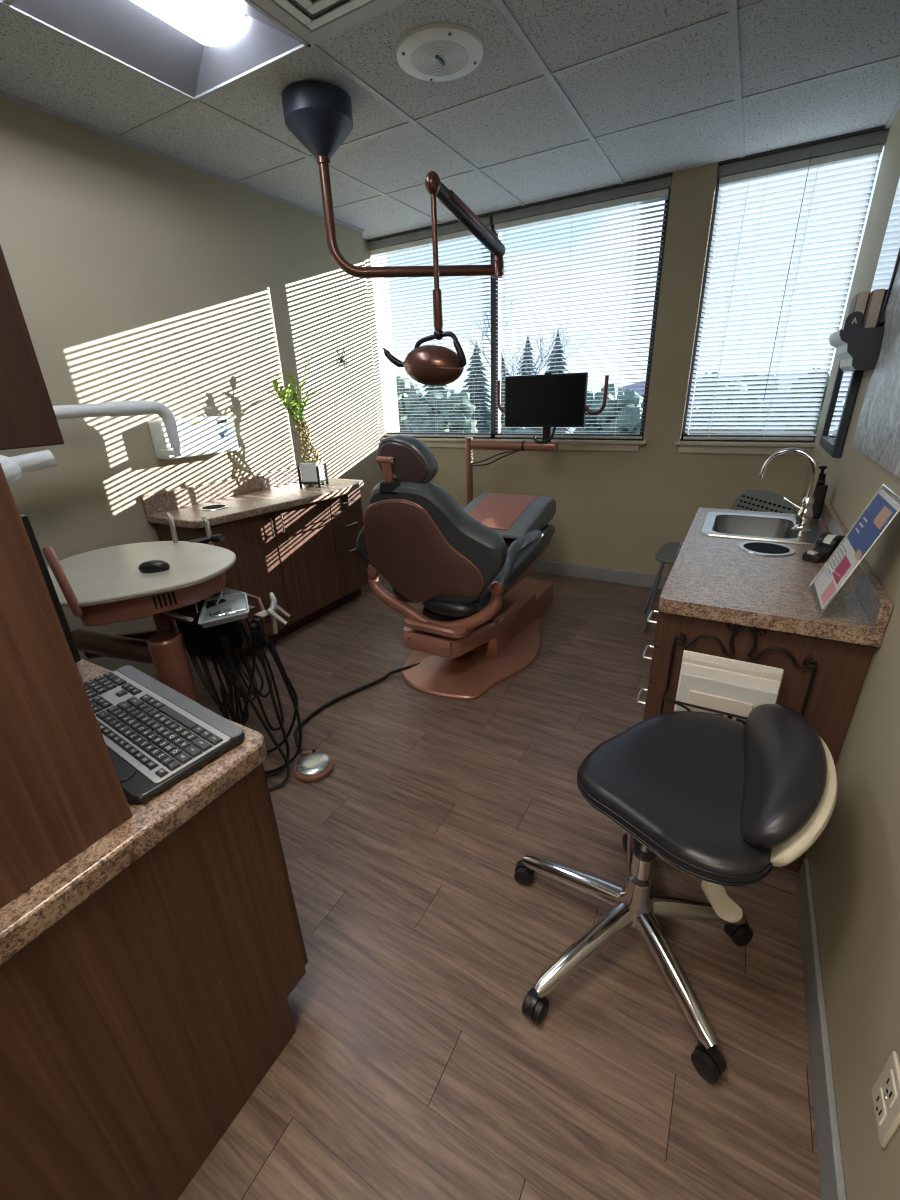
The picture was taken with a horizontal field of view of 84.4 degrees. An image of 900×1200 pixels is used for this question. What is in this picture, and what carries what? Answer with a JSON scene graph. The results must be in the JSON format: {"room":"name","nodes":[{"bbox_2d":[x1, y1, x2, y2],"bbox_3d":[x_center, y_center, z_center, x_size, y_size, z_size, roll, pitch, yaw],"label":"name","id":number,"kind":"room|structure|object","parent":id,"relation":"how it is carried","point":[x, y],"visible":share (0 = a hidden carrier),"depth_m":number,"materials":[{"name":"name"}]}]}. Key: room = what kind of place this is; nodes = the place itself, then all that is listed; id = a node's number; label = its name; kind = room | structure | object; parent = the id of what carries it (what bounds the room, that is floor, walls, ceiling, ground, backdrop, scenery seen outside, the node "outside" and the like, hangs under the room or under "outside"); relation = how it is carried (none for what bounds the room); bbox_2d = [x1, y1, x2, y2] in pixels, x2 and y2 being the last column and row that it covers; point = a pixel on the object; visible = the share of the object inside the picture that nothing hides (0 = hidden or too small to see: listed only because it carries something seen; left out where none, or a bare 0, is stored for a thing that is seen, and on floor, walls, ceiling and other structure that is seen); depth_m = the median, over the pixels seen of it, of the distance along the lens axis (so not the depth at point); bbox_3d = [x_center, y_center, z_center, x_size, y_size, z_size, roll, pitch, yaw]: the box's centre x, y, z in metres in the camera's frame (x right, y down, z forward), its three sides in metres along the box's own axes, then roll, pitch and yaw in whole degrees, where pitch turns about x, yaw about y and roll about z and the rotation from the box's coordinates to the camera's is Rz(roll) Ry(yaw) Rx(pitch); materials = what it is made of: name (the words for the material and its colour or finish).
{"room":"dental clinic","nodes":[
{"label":"dental clinic","id":0,"kind":"room"},
{"bbox_2d":[0,97,399,675],"bbox_3d":[-2.075,-0.538,1.843,0.300,2.440,6.480,11,26,28],"label":"wall","id":1,"kind":"structure","parent":0,"point":[136,273],"depth_m":2.47,"materials":[{"name":"paint"}]},
{"bbox_2d":[0,400,238,486],"bbox_3d":[-1.457,-0.737,2.213,0.266,0.278,1.357,5,24,17],"label":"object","id":2,"kind":"object","parent":1,"relation":"attached to","point":[172,438],"visible":0.98,"depth_m":2.38,"materials":[{"name":"white plastic"}]},
{"bbox_2d":[337,347,349,366],"bbox_3d":[-0.764,-1.734,3.543,0.016,0.128,0.125,11,26,28],"label":"wall ornament","id":3,"kind":"object","parent":1,"relation":"attached to","point":[342,358],"visible":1,"depth_m":3.54,"materials":[{"name":"silver plastic"}]},
{"bbox_2d":[0,90,899,231],"bbox_3d":[-0.173,-1.772,1.474,2.955,0.012,3.830,11,26,28],"label":"trim","id":4,"kind":"structure","parent":1,"relation":"attached to","point":[3,94],"depth_m":2.25,"materials":[{"name":"metal"}]},
{"bbox_2d":[0,0,899,239],"bbox_3d":[-0.539,-1.393,0.549,3.700,0.030,6.530,11,26,28],"label":"ceiling","id":5,"kind":"structure","parent":0,"point":[782,43],"depth_m":1.98,"materials":[{"name":"tile"}]},
{"bbox_2d":[0,0,310,101],"bbox_3d":[-1.024,-1.720,1.275,0.605,0.116,1.220,11,26,28],"label":"ceiling light","id":6,"kind":"object","parent":5,"relation":"attached to","point":[194,49],"visible":0.91,"depth_m":1.64,"materials":[{"name":"metal"}]},
{"bbox_2d":[131,0,244,45],"bbox_3d":[-1.026,-1.733,1.267,0.230,0.045,1.075,11,26,28],"label":"diffuser","id":7,"kind":"object","parent":6,"relation":"attached to","point":[205,22],"depth_m":1.59,"materials":[{"name":"white plastic"}]},
{"bbox_2d":[255,0,399,42],"bbox_3d":[-0.347,-1.670,1.259,0.585,0.020,0.595,11,26,28],"label":"ceiling vent","id":8,"kind":"object","parent":5,"relation":"in","point":[313,20],"visible":1,"depth_m":1.50,"materials":[{"name":"metal"}]},
{"bbox_2d":[281,81,504,385],"bbox_3d":[-0.193,-1.472,2.105,0.847,1.053,0.664,11,26,28],"label":"light","id":9,"kind":"object","parent":5,"relation":"hanging from","point":[318,114],"visible":1,"depth_m":1.92,"materials":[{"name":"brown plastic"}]},
{"bbox_2d":[396,23,483,80],"bbox_3d":[-0.035,-1.873,1.714,0.304,0.023,0.304,11,26,28],"label":"ceiling speaker","id":10,"kind":"object","parent":5,"relation":"attached to","point":[439,51],"visible":1,"depth_m":1.68,"materials":[{"name":"white plastic"}]},
{"bbox_2d":[412,40,467,75],"bbox_3d":[-0.035,-1.871,1.715,0.196,0.003,0.196,-6,23,-8],"label":"grille","id":11,"kind":"object","parent":10,"relation":"attached to","point":[429,57],"depth_m":1.71,"materials":[{"name":"metal"}]},
{"bbox_2d":[0,0,899,223],"bbox_3d":[-0.173,-1.777,1.472,2.955,0.006,3.830,11,26,28],"label":"trim","id":12,"kind":"structure","parent":5,"relation":"attached to","point":[733,11],"depth_m":1.96,"materials":[{"name":"metal"}]},
{"bbox_2d":[150,571,821,1199],"bbox_3d":[-0.471,0.939,1.489,3.700,0.120,6.447,11,26,28],"label":"floor","id":13,"kind":"structure","parent":0,"point":[413,1067],"depth_m":1.26,"materials":[{"name":"brown wood"}]},
{"bbox_2d":[0,762,307,1199],"bbox_3d":[-1.040,0.641,1.113,1.263,0.760,0.697,11,26,28],"label":"base cabinet","id":14,"kind":"object","parent":13,"relation":"on","point":[136,1028],"visible":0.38,"depth_m":0.81,"materials":[{"name":"brown wood"}]},
{"bbox_2d":[0,659,266,965],"bbox_3d":[-1.057,0.278,0.946,1.310,0.040,0.670,11,26,28],"label":"countertop","id":15,"kind":"structure","parent":14,"relation":"on","point":[26,917],"depth_m":0.70,"materials":[{"name":"stone"}]},
{"bbox_2d":[20,514,80,662],"bbox_3d":[-1.123,-0.039,1.189,0.528,0.360,0.100,11,26,28],"label":"computer monitor","id":16,"kind":"object","parent":15,"relation":"on","point":[25,519],"visible":0.17,"depth_m":1.09,"materials":[{"name":"black plastic"}]},
{"bbox_2d":[0,463,132,908],"bbox_3d":[-1.132,0.058,0.751,1.250,0.522,0.441,11,26,28],"label":"cabinet","id":17,"kind":"object","parent":15,"relation":"on","point":[61,790],"visible":1,"depth_m":0.61,"materials":[{"name":"brown wood"}]},
{"bbox_2d":[84,665,244,802],"bbox_3d":[-0.604,0.228,0.940,0.456,0.022,0.196,13,27,32],"label":"keyboard","id":18,"kind":"object","parent":15,"relation":"on","point":[155,736],"visible":0.87,"depth_m":0.89,"materials":[{"name":"black plastic"}]},
{"bbox_2d":[42,512,301,790],"bbox_3d":[-1.084,0.172,1.958,0.675,0.980,0.993,-22,30,-38],"label":"dental delivery unit","id":19,"kind":"object","parent":13,"relation":"on","point":[103,586],"visible":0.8,"depth_m":1.86,"materials":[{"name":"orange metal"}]},
{"bbox_2d":[137,560,169,572],"bbox_3d":[-1.079,-0.126,1.808,0.108,0.036,0.064,-4,23,-4],"label":"computer mouse","id":20,"kind":"object","parent":19,"relation":"on","point":[152,566],"visible":1,"depth_m":1.79,"materials":[{"name":"black plastic"}]},
{"bbox_2d":[198,593,248,627],"bbox_3d":[-0.818,0.035,1.816,0.164,0.025,0.255,-10,24,-17],"label":"tray","id":21,"kind":"object","parent":19,"relation":"on","point":[238,601],"visible":0.94,"depth_m":1.82,"materials":[{"name":"silver metal"}]},
{"bbox_2d":[195,590,222,612],"bbox_3d":[-0.897,0.000,1.852,0.098,0.048,0.119,-12,25,-22],"label":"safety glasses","id":22,"kind":"object","parent":21,"relation":"on","point":[221,590],"visible":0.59,"depth_m":1.82,"materials":[{"name":"plastic"}]},
{"bbox_2d":[204,613,224,616],"bbox_3d":[-0.850,0.055,1.779,0.083,0.009,0.025,1,23,7],"label":"clip","id":23,"kind":"object","parent":21,"relation":"attached to","point":[210,614],"visible":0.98,"depth_m":1.78,"materials":[{"name":"silver metal"}]},
{"bbox_2d":[213,611,235,614],"bbox_3d":[-0.818,0.048,1.793,0.083,0.009,0.025,1,23,7],"label":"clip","id":24,"kind":"object","parent":21,"relation":"on","point":[218,611],"visible":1,"depth_m":1.79,"materials":[{"name":"silver metal"}]},
{"bbox_2d":[224,608,245,611],"bbox_3d":[-0.788,0.038,1.814,0.083,0.009,0.025,1,23,7],"label":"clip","id":25,"kind":"object","parent":21,"relation":"on","point":[231,609],"visible":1,"depth_m":1.81,"materials":[{"name":"silver metal"}]},
{"bbox_2d":[155,487,368,665],"bbox_3d":[-1.043,-0.218,3.106,0.424,0.802,1.200,11,26,28],"label":"base cabinet","id":26,"kind":"object","parent":13,"relation":"on","point":[307,556],"visible":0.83,"depth_m":2.97,"materials":[{"name":"brown wood"}]},
{"bbox_2d":[140,467,363,528],"bbox_3d":[-1.027,-0.638,2.895,0.515,0.133,1.245,11,26,28],"label":"countertop","id":27,"kind":"structure","parent":26,"relation":"on","point":[225,501],"depth_m":2.77,"materials":[{"name":"stone"}]},
{"bbox_2d":[264,353,328,487],"bbox_3d":[-0.911,-1.067,2.987,0.307,0.769,0.331,11,26,28],"label":"bamboo plant","id":28,"kind":"object","parent":27,"relation":"on","point":[312,473],"visible":1,"depth_m":3.04,"materials":[{"name":"green plant"}]},
{"bbox_2d":[293,749,333,781],"bbox_3d":[-0.548,0.653,1.970,0.169,0.041,0.156,11,26,28],"label":"foot pedal","id":29,"kind":"object","parent":13,"relation":"on","point":[315,765],"visible":1,"depth_m":1.94,"materials":[{"name":"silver metal"}]},
{"bbox_2d":[293,662,420,753],"bbox_3d":[-0.381,0.452,2.425,0.231,0.043,0.951,17,29,38],"label":"power cable","id":30,"kind":"object","parent":13,"relation":"on","point":[295,734],"visible":0.72,"depth_m":2.41,"materials":[{"name":"black rubber"}]},
{"bbox_2d":[356,435,555,699],"bbox_3d":[0.159,-0.310,2.676,0.820,1.220,1.490,11,26,28],"label":"dental chair","id":31,"kind":"object","parent":13,"relation":"on","point":[477,626],"visible":1,"depth_m":2.31,"materials":[{"name":"orange metal"}]},
{"bbox_2d":[379,481,400,494],"bbox_3d":[-0.228,-0.440,1.960,0.100,0.055,0.055,11,26,28],"label":"socket","id":32,"kind":"object","parent":31,"relation":"attached to","point":[385,487],"depth_m":1.94,"materials":[{"name":"black plastic"}]},
{"bbox_2d":[463,492,555,539],"bbox_3d":[0.310,-0.509,2.960,0.485,0.155,0.540,11,26,28],"label":"cushion","id":33,"kind":"object","parent":31,"relation":"on","point":[513,516],"depth_m":2.90,"materials":[{"name":"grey leather"}]},
{"bbox_2d":[465,372,608,504],"bbox_3d":[0.498,-0.736,3.359,1.019,1.452,0.199,11,26,28],"label":"monitor arm","id":34,"kind":"object","parent":13,"relation":"on","point":[546,444],"depth_m":3.06,"materials":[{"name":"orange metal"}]},
{"bbox_2d":[514,704,837,1083],"bbox_3d":[0.460,0.589,1.205,0.665,0.680,0.637,11,26,28],"label":"stool","id":35,"kind":"object","parent":13,"relation":"on","point":[721,800],"visible":1,"depth_m":1.09,"materials":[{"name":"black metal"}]},
{"bbox_2d":[515,863,534,874],"bbox_3d":[0.223,0.812,1.486,0.058,0.058,0.010,4,24,14],"label":"hood","id":36,"kind":"object","parent":35,"relation":"attached to","point":[520,869],"depth_m":1.47,"materials":[{"name":"black plastic"}]},
{"bbox_2d":[527,993,537,1019],"bbox_3d":[0.200,0.949,1.163,0.010,0.058,0.058,15,28,36],"label":"hood","id":37,"kind":"object","parent":35,"relation":"attached to","point":[532,998],"depth_m":1.14,"materials":[{"name":"black plastic"}]},
{"bbox_2d":[695,1043,723,1076],"bbox_3d":[0.552,0.980,1.057,0.010,0.058,0.058,-17,27,-31],"label":"hood","id":38,"kind":"object","parent":35,"relation":"attached to","point":[710,1062],"depth_m":1.04,"materials":[{"name":"black plastic"}]},
{"bbox_2d":[728,922,748,937],"bbox_3d":[0.759,0.868,1.305,0.058,0.058,0.010,-9,24,-17],"label":"hood","id":39,"kind":"object","parent":35,"relation":"attached to","point":[734,931],"depth_m":1.29,"materials":[{"name":"black plastic"}]},
{"bbox_2d":[642,490,796,632],"bbox_3d":[1.506,-0.220,2.867,0.677,0.818,0.504,11,26,28],"label":"chair","id":40,"kind":"object","parent":13,"relation":"on","point":[750,500],"visible":0.29,"depth_m":2.79,"materials":[{"name":"grey plastic"}]},
{"bbox_2d":[637,542,874,872],"bbox_3d":[1.092,0.210,1.922,0.521,0.779,1.175,11,26,28],"label":"base cabinet","id":41,"kind":"object","parent":13,"relation":"on","point":[842,668],"visible":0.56,"depth_m":1.31,"materials":[{"name":"brown wood"}]},
{"bbox_2d":[660,623,817,725],"bbox_3d":[0.762,0.291,1.346,0.339,0.466,0.104,11,26,28],"label":"magazine rack","id":42,"kind":"object","parent":41,"relation":"attached to","point":[805,665],"visible":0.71,"depth_m":1.31,"materials":[{"name":"metal"}]},
{"bbox_2d":[660,686,668,713],"bbox_3d":[0.622,0.368,1.467,0.007,0.240,0.100,11,26,28],"label":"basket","id":43,"kind":"object","parent":42,"relation":"on","point":[667,687],"depth_m":1.40,"materials":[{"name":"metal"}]},
{"bbox_2d":[686,690,753,723],"bbox_3d":[0.723,0.378,1.366,0.152,0.262,0.009,11,26,28],"label":"magazine","id":44,"kind":"object","parent":42,"relation":"in","point":[741,708],"visible":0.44,"depth_m":1.32,"materials":[{"name":"beige paper"}]},
{"bbox_2d":[675,673,777,710],"bbox_3d":[0.739,0.356,1.367,0.225,0.300,0.009,11,26,28],"label":"magazine","id":45,"kind":"object","parent":42,"relation":"in","point":[756,696],"visible":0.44,"depth_m":1.32,"materials":[{"name":"white paper"}]},
{"bbox_2d":[675,662,780,709],"bbox_3d":[0.747,0.339,1.375,0.229,0.325,0.009,11,26,28],"label":"magazine","id":46,"kind":"object","parent":42,"relation":"in","point":[689,668],"visible":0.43,"depth_m":1.31,"materials":[{"name":"white paper"}]},
{"bbox_2d":[674,656,782,710],"bbox_3d":[0.754,0.329,1.385,0.233,0.335,0.009,11,26,28],"label":"magazine","id":47,"kind":"object","parent":42,"relation":"in","point":[692,660],"visible":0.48,"depth_m":1.32,"materials":[{"name":"beige paper"}]},
{"bbox_2d":[674,650,783,709],"bbox_3d":[0.762,0.319,1.396,0.237,0.345,0.009,11,26,28],"label":"magazine","id":48,"kind":"object","parent":42,"relation":"in","point":[723,660],"visible":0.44,"depth_m":1.33,"materials":[{"name":"white paper"}]},
{"bbox_2d":[658,500,892,646],"bbox_3d":[1.089,-0.194,1.738,0.488,0.106,1.225,11,26,28],"label":"countertop","id":49,"kind":"structure","parent":41,"relation":"on","point":[746,582],"depth_m":1.39,"materials":[{"name":"stone"}]},
{"bbox_2d":[700,512,822,544],"bbox_3d":[1.248,-0.239,2.013,0.410,0.126,0.410,11,26,28],"label":"sink","id":50,"kind":"object","parent":49,"relation":"in","point":[721,524],"visible":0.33,"depth_m":2.11,"materials":[{"name":"metal"}]},
{"bbox_2d":[759,448,818,533],"bbox_3d":[1.280,-0.420,1.887,0.214,0.302,0.064,19,31,41],"label":"faucet","id":51,"kind":"object","parent":49,"relation":"on","point":[804,515],"visible":1,"depth_m":1.85,"materials":[{"name":"silver metal"}]},
{"bbox_2d":[812,466,827,518],"bbox_3d":[1.523,-0.449,2.064,0.067,0.212,0.060,11,26,28],"label":"soap dispenser","id":52,"kind":"object","parent":49,"relation":"on","point":[819,495],"visible":0.62,"depth_m":2.04,"materials":[{"name":"black plastic"}]},
{"bbox_2d":[802,532,844,562],"bbox_3d":[1.209,-0.171,1.601,0.126,0.079,0.054,-11,24,-20],"label":"tape dispenser","id":53,"kind":"object","parent":49,"relation":"on","point":[827,543],"visible":0.86,"depth_m":1.59,"materials":[{"name":"black plastic"}]},
{"bbox_2d":[810,484,899,625],"bbox_3d":[1.000,-0.123,1.231,0.106,0.293,0.234,11,26,28],"label":"sign holder","id":54,"kind":"object","parent":49,"relation":"on","point":[883,485],"visible":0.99,"depth_m":1.19,"materials":[{"name":"clear plastic"}]},
{"bbox_2d":[814,489,899,609],"bbox_3d":[0.998,-0.126,1.231,0.086,0.264,0.218,11,26,28],"label":"flyer","id":55,"kind":"object","parent":54,"relation":"in","point":[883,508],"visible":1,"depth_m":1.22,"materials":[{"name":"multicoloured paper"}]},
{"bbox_2d":[854,549,862,560],"bbox_3d":[0.965,-0.107,1.172,0.006,0.017,0.050,11,26,28],"label":"print","id":56,"kind":"object","parent":55,"relation":"attached to","point":[858,554],"depth_m":1.17},
{"bbox_2d":[847,494,896,559],"bbox_3d":[1.013,-0.180,1.198,0.038,0.118,0.210,11,26,28],"label":"print","id":57,"kind":"object","parent":55,"relation":"attached to","point":[883,508],"depth_m":1.19},
{"bbox_2d":[873,506,891,529],"bbox_3d":[0.998,-0.191,1.146,0.013,0.040,0.080,11,26,28],"label":"print","id":58,"kind":"object","parent":55,"relation":"attached to","point":[884,514],"depth_m":1.14},
{"bbox_2d":[370,128,888,576],"bbox_3d":[1.151,-1.322,3.419,4.200,2.440,0.250,11,26,28],"label":"wall","id":59,"kind":"structure","parent":0,"point":[615,510],"depth_m":3.33,"materials":[{"name":"paint"}]},
{"bbox_2d":[380,189,670,451],"bbox_3d":[0.332,-1.865,3.570,2.222,1.482,0.160,11,26,28],"label":"window","id":60,"kind":"structure","parent":59,"relation":"in","point":[627,445],"depth_m":3.53,"materials":[{"name":"beige paint"}]},
{"bbox_2d":[368,216,492,436],"bbox_3d":[-0.146,-1.986,3.804,1.021,1.400,0.044,11,26,28],"label":"window blind","id":61,"kind":"object","parent":60,"relation":"attached to","point":[454,232],"visible":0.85,"depth_m":3.69,"materials":[{"name":"white plastic"}]},
{"bbox_2d":[493,176,671,438],"bbox_3d":[0.793,-1.811,3.303,1.095,1.400,0.044,11,26,28],"label":"window blind","id":62,"kind":"object","parent":60,"relation":"attached to","point":[656,190],"visible":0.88,"depth_m":3.15,"materials":[{"name":"white plastic"}]},
{"bbox_2d":[531,560,667,589],"bbox_3d":[1.020,-0.217,3.823,2.555,0.100,0.014,11,26,28],"label":"baseboard","id":63,"kind":"structure","parent":59,"relation":"attached to","point":[580,571],"depth_m":3.76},
{"bbox_2d":[366,125,887,241],"bbox_3d":[0.715,-2.460,3.028,3.075,0.010,0.018,11,26,28],"label":"trim","id":64,"kind":"structure","parent":59,"relation":"attached to","point":[883,126],"depth_m":2.82,"materials":[{"name":"brown metal"}]},
{"bbox_2d":[675,170,815,454],"bbox_3d":[2.174,-1.522,2.587,1.660,1.482,0.160,11,26,28],"label":"window","id":65,"kind":"structure","parent":59,"relation":"in","point":[766,447],"depth_m":3.02,"materials":[{"name":"beige paint"}]},
{"bbox_2d":[683,129,888,440],"bbox_3d":[1.783,-1.626,2.772,0.713,1.400,0.050,11,26,28],"label":"window blind","id":66,"kind":"object","parent":65,"relation":"attached to","point":[867,147],"visible":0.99,"depth_m":2.71,"materials":[{"name":"white plastic"}]},
{"bbox_2d":[800,110,899,1199],"bbox_3d":[0.626,0.014,0.286,0.120,2.440,6.260,11,26,28],"label":"wall","id":67,"kind":"structure","parent":0,"point":[854,862],"depth_m":1.05,"materials":[{"name":"paint"}]},
{"bbox_2d":[796,858,846,1199],"bbox_3d":[0.636,1.062,0.813,0.013,0.100,1.570,11,26,28],"label":"baseboard","id":68,"kind":"structure","parent":67,"relation":"attached to","point":[831,1170],"depth_m":1.03,"materials":[{"name":"grey rubber"}]},
{"bbox_2d":[819,360,862,457],"bbox_3d":[1.704,-0.888,2.154,0.029,0.460,0.530,11,26,28],"label":"wall mirror","id":69,"kind":"object","parent":67,"relation":"attached to","point":[846,383],"visible":0.56,"depth_m":2.11,"materials":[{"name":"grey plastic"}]},
{"bbox_2d":[829,327,884,370],"bbox_3d":[1.481,-0.919,1.831,0.128,0.132,0.300,11,26,28],"label":"wall shelf","id":70,"kind":"object","parent":67,"relation":"attached to","point":[860,348],"visible":0.96,"depth_m":1.71,"materials":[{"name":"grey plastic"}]},
{"bbox_2d":[843,311,863,329],"bbox_3d":[1.405,-0.971,1.724,0.050,0.055,0.014,11,26,28],"label":"round plaque","id":71,"kind":"object","parent":70,"relation":"on","point":[854,320],"visible":0.84,"depth_m":1.72,"materials":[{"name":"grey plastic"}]},
{"bbox_2d":[848,291,869,314],"bbox_3d":[1.480,-1.044,1.807,0.036,0.120,0.132,11,26,28],"label":"book","id":72,"kind":"object","parent":70,"relation":"on","point":[859,302],"visible":0.49,"depth_m":1.75,"materials":[{"name":"beige paper"}]},
{"bbox_2d":[862,288,885,327],"bbox_3d":[1.506,-1.032,1.777,0.037,0.120,0.162,11,26,28],"label":"book","id":73,"kind":"object","parent":70,"relation":"on","point":[876,297],"visible":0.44,"depth_m":1.72,"materials":[{"name":"beige paper"}]},
{"bbox_2d":[821,500,892,631],"bbox_3d":[1.292,-0.174,1.622,0.020,0.066,1.225,11,26,28],"label":"backsplash","id":74,"kind":"structure","parent":67,"relation":"attached to","point":[875,602],"depth_m":1.27,"materials":[{"name":"stone"}]},
{"bbox_2d":[853,261,899,476],"bbox_3d":[1.270,-0.855,1.334,0.013,0.915,0.775,11,26,28],"label":"art print","id":75,"kind":"object","parent":67,"relation":"attached to","point":[877,433],"visible":1,"depth_m":1.49},
{"bbox_2d":[870,177,899,326],"bbox_3d":[1.550,-1.358,1.691,0.020,0.783,0.426,11,26,28],"label":"window blind","id":76,"kind":"object","parent":67,"relation":"attached to","point":[889,258],"visible":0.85,"depth_m":1.74,"materials":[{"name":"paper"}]},
{"bbox_2d":[872,1051,899,1147],"bbox_3d":[0.662,0.753,0.750,0.010,0.115,0.076,11,26,28],"label":"wall outlet","id":77,"kind":"object","parent":67,"relation":"attached to","point":[886,1090],"visible":1,"depth_m":0.74,"materials":[{"name":"beige plastic"}]},
{"bbox_2d":[874,1087,886,1124],"bbox_3d":[0.660,0.776,0.761,0.004,0.034,0.036,11,26,28],"label":"socket","id":78,"kind":"object","parent":77,"relation":"attached to","point":[880,1097],"depth_m":0.76,"materials":[{"name":"beige plastic"}]},
{"bbox_2d":[884,1069,896,1107],"bbox_3d":[0.659,0.730,0.741,0.004,0.034,0.036,11,26,28],"label":"socket","id":79,"kind":"object","parent":77,"relation":"attached to","point":[890,1075],"depth_m":0.74,"materials":[{"name":"beige plastic"}]},
{"bbox_3d":[-1.095,0.040,0.378,2.955,2.440,0.100,11,26,28],"label":"wall","id":80,"kind":"structure","parent":0,"visible":0},
{"bbox_2d":[0,244,63,449],"bbox_3d":[-1.141,-0.623,0.497,1.250,0.926,0.508,11,26,28],"label":"upper cabinet","id":81,"kind":"object","parent":80,"relation":"attached to","point":[28,419],"visible":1,"depth_m":0.54,"materials":[{"name":"brown wood"}]},
{"label":"outside","id":82,"kind":"structure","parent":0,"visible":0},
{"bbox_3d":[33.018,-32.423,93.649,280.000,0.300,195.500,11,26,28],"label":"ground","id":83,"kind":"structure","parent":82,"visible":0},
{"bbox_2d":[396,376,419,431],"bbox_3d":[-4.564,-12.658,38.582,6.095,8.519,6.079,11,26,28],"label":"bushy tree","id":84,"kind":"object","parent":83,"relation":"on","point":[398,381],"visible":0.11,"depth_m":36.57,"materials":[{"name":"green plant"}]},
{"bbox_2d":[421,385,449,432],"bbox_3d":[-1.414,-18.342,48.010,6.946,11.706,8.231,-17,27,-32],"label":"evergreen tree","id":85,"kind":"object","parent":83,"relation":"on","point":[435,387],"visible":0.06,"depth_m":46.79,"materials":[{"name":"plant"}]},
{"bbox_2d":[403,389,477,432],"bbox_3d":[-0.399,-10.155,33.420,5.138,7.610,5.304,-6,23,-10],"label":"bushy tree","id":86,"kind":"object","parent":83,"relation":"on","point":[414,420],"visible":0.5,"depth_m":31.19,"materials":[{"name":"green plant"}]},
{"bbox_2d":[462,341,490,432],"bbox_3d":[2.542,-15.967,42.475,7.514,11.455,7.356,11,26,28],"label":"evergreen tree","id":87,"kind":"object","parent":83,"relation":"on","point":[477,377],"visible":0.38,"depth_m":41.75,"materials":[{"name":"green plant"}]},
{"bbox_2d":[487,351,510,426],"bbox_3d":[5.460,-19.465,50.829,6.908,11.058,6.275,-12,25,-22],"label":"evergreen tree","id":88,"kind":"object","parent":83,"relation":"on","point":[503,363],"visible":0.19,"depth_m":49.58,"materials":[{"name":"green plant"}]},
{"bbox_2d":[453,294,587,386],"bbox_3d":[5.354,-15.106,36.684,7.556,13.806,7.691,-17,27,-32],"label":"bare tree","id":89,"kind":"object","parent":83,"relation":"on","point":[482,337],"visible":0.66,"depth_m":34.62,"materials":[{"name":"grey plant"}]},
{"bbox_2d":[516,336,535,374],"bbox_3d":[8.631,-23.322,56.943,6.848,13.041,6.977,11,26,28],"label":"evergreen tree","id":90,"kind":"object","parent":83,"relation":"on","point":[527,341],"visible":0.22,"depth_m":55.31,"materials":[{"name":"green plant"}]},
{"bbox_2d":[488,422,565,432],"bbox_3d":[4.312,-8.152,30.088,4.802,6.167,5.089,-15,26,-28],"label":"bushy tree","id":91,"kind":"object","parent":83,"relation":"on","point":[506,430],"visible":0.08,"depth_m":28.42,"materials":[{"name":"green plant"}]},
{"bbox_2d":[546,329,575,432],"bbox_3d":[9.213,-17.176,43.591,6.184,12.006,6.394,11,26,28],"label":"evergreen tree","id":92,"kind":"object","parent":83,"relation":"on","point":[559,351],"visible":0.16,"depth_m":41.72,"materials":[{"name":"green plant"}]},
{"bbox_2d":[573,384,624,432],"bbox_3d":[10.322,-10.746,33.987,5.004,7.510,5.158,11,26,28],"label":"bushy tree","id":93,"kind":"object","parent":83,"relation":"on","point":[589,418],"visible":0.09,"depth_m":32.84,"materials":[{"name":"green plant"}]},
{"bbox_2d":[595,389,642,433],"bbox_3d":[10.544,-8.148,28.177,4.954,7.204,5.094,-2,23,0],"label":"bushy tree","id":94,"kind":"object","parent":83,"relation":"on","point":[609,412],"visible":0.14,"depth_m":26.99,"materials":[{"name":"green plant"}]},
{"bbox_2d":[595,370,830,433],"bbox_3d":[31.629,-20.368,54.342,31.200,8.000,13.200,11,26,28],"label":"neighbouring building","id":95,"kind":"structure","parent":83,"relation":"on","point":[630,387],"depth_m":49.25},
{"bbox_2d":[690,371,778,433],"bbox_3d":[20.097,-12.317,36.113,5.698,8.077,5.279,-9,24,-16],"label":"bushy tree","id":96,"kind":"object","parent":83,"relation":"on","point":[750,371],"visible":0.26,"depth_m":34.50,"materials":[{"name":"green plant"}]},
{"bbox_2d":[784,368,829,434],"bbox_3d":[26.849,-12.322,35.515,5.839,8.075,6.024,0,23,5],"label":"bushy tree","id":97,"kind":"object","parent":83,"relation":"on","point":[828,377],"visible":0.09,"depth_m":34.60,"materials":[{"name":"green plant"}]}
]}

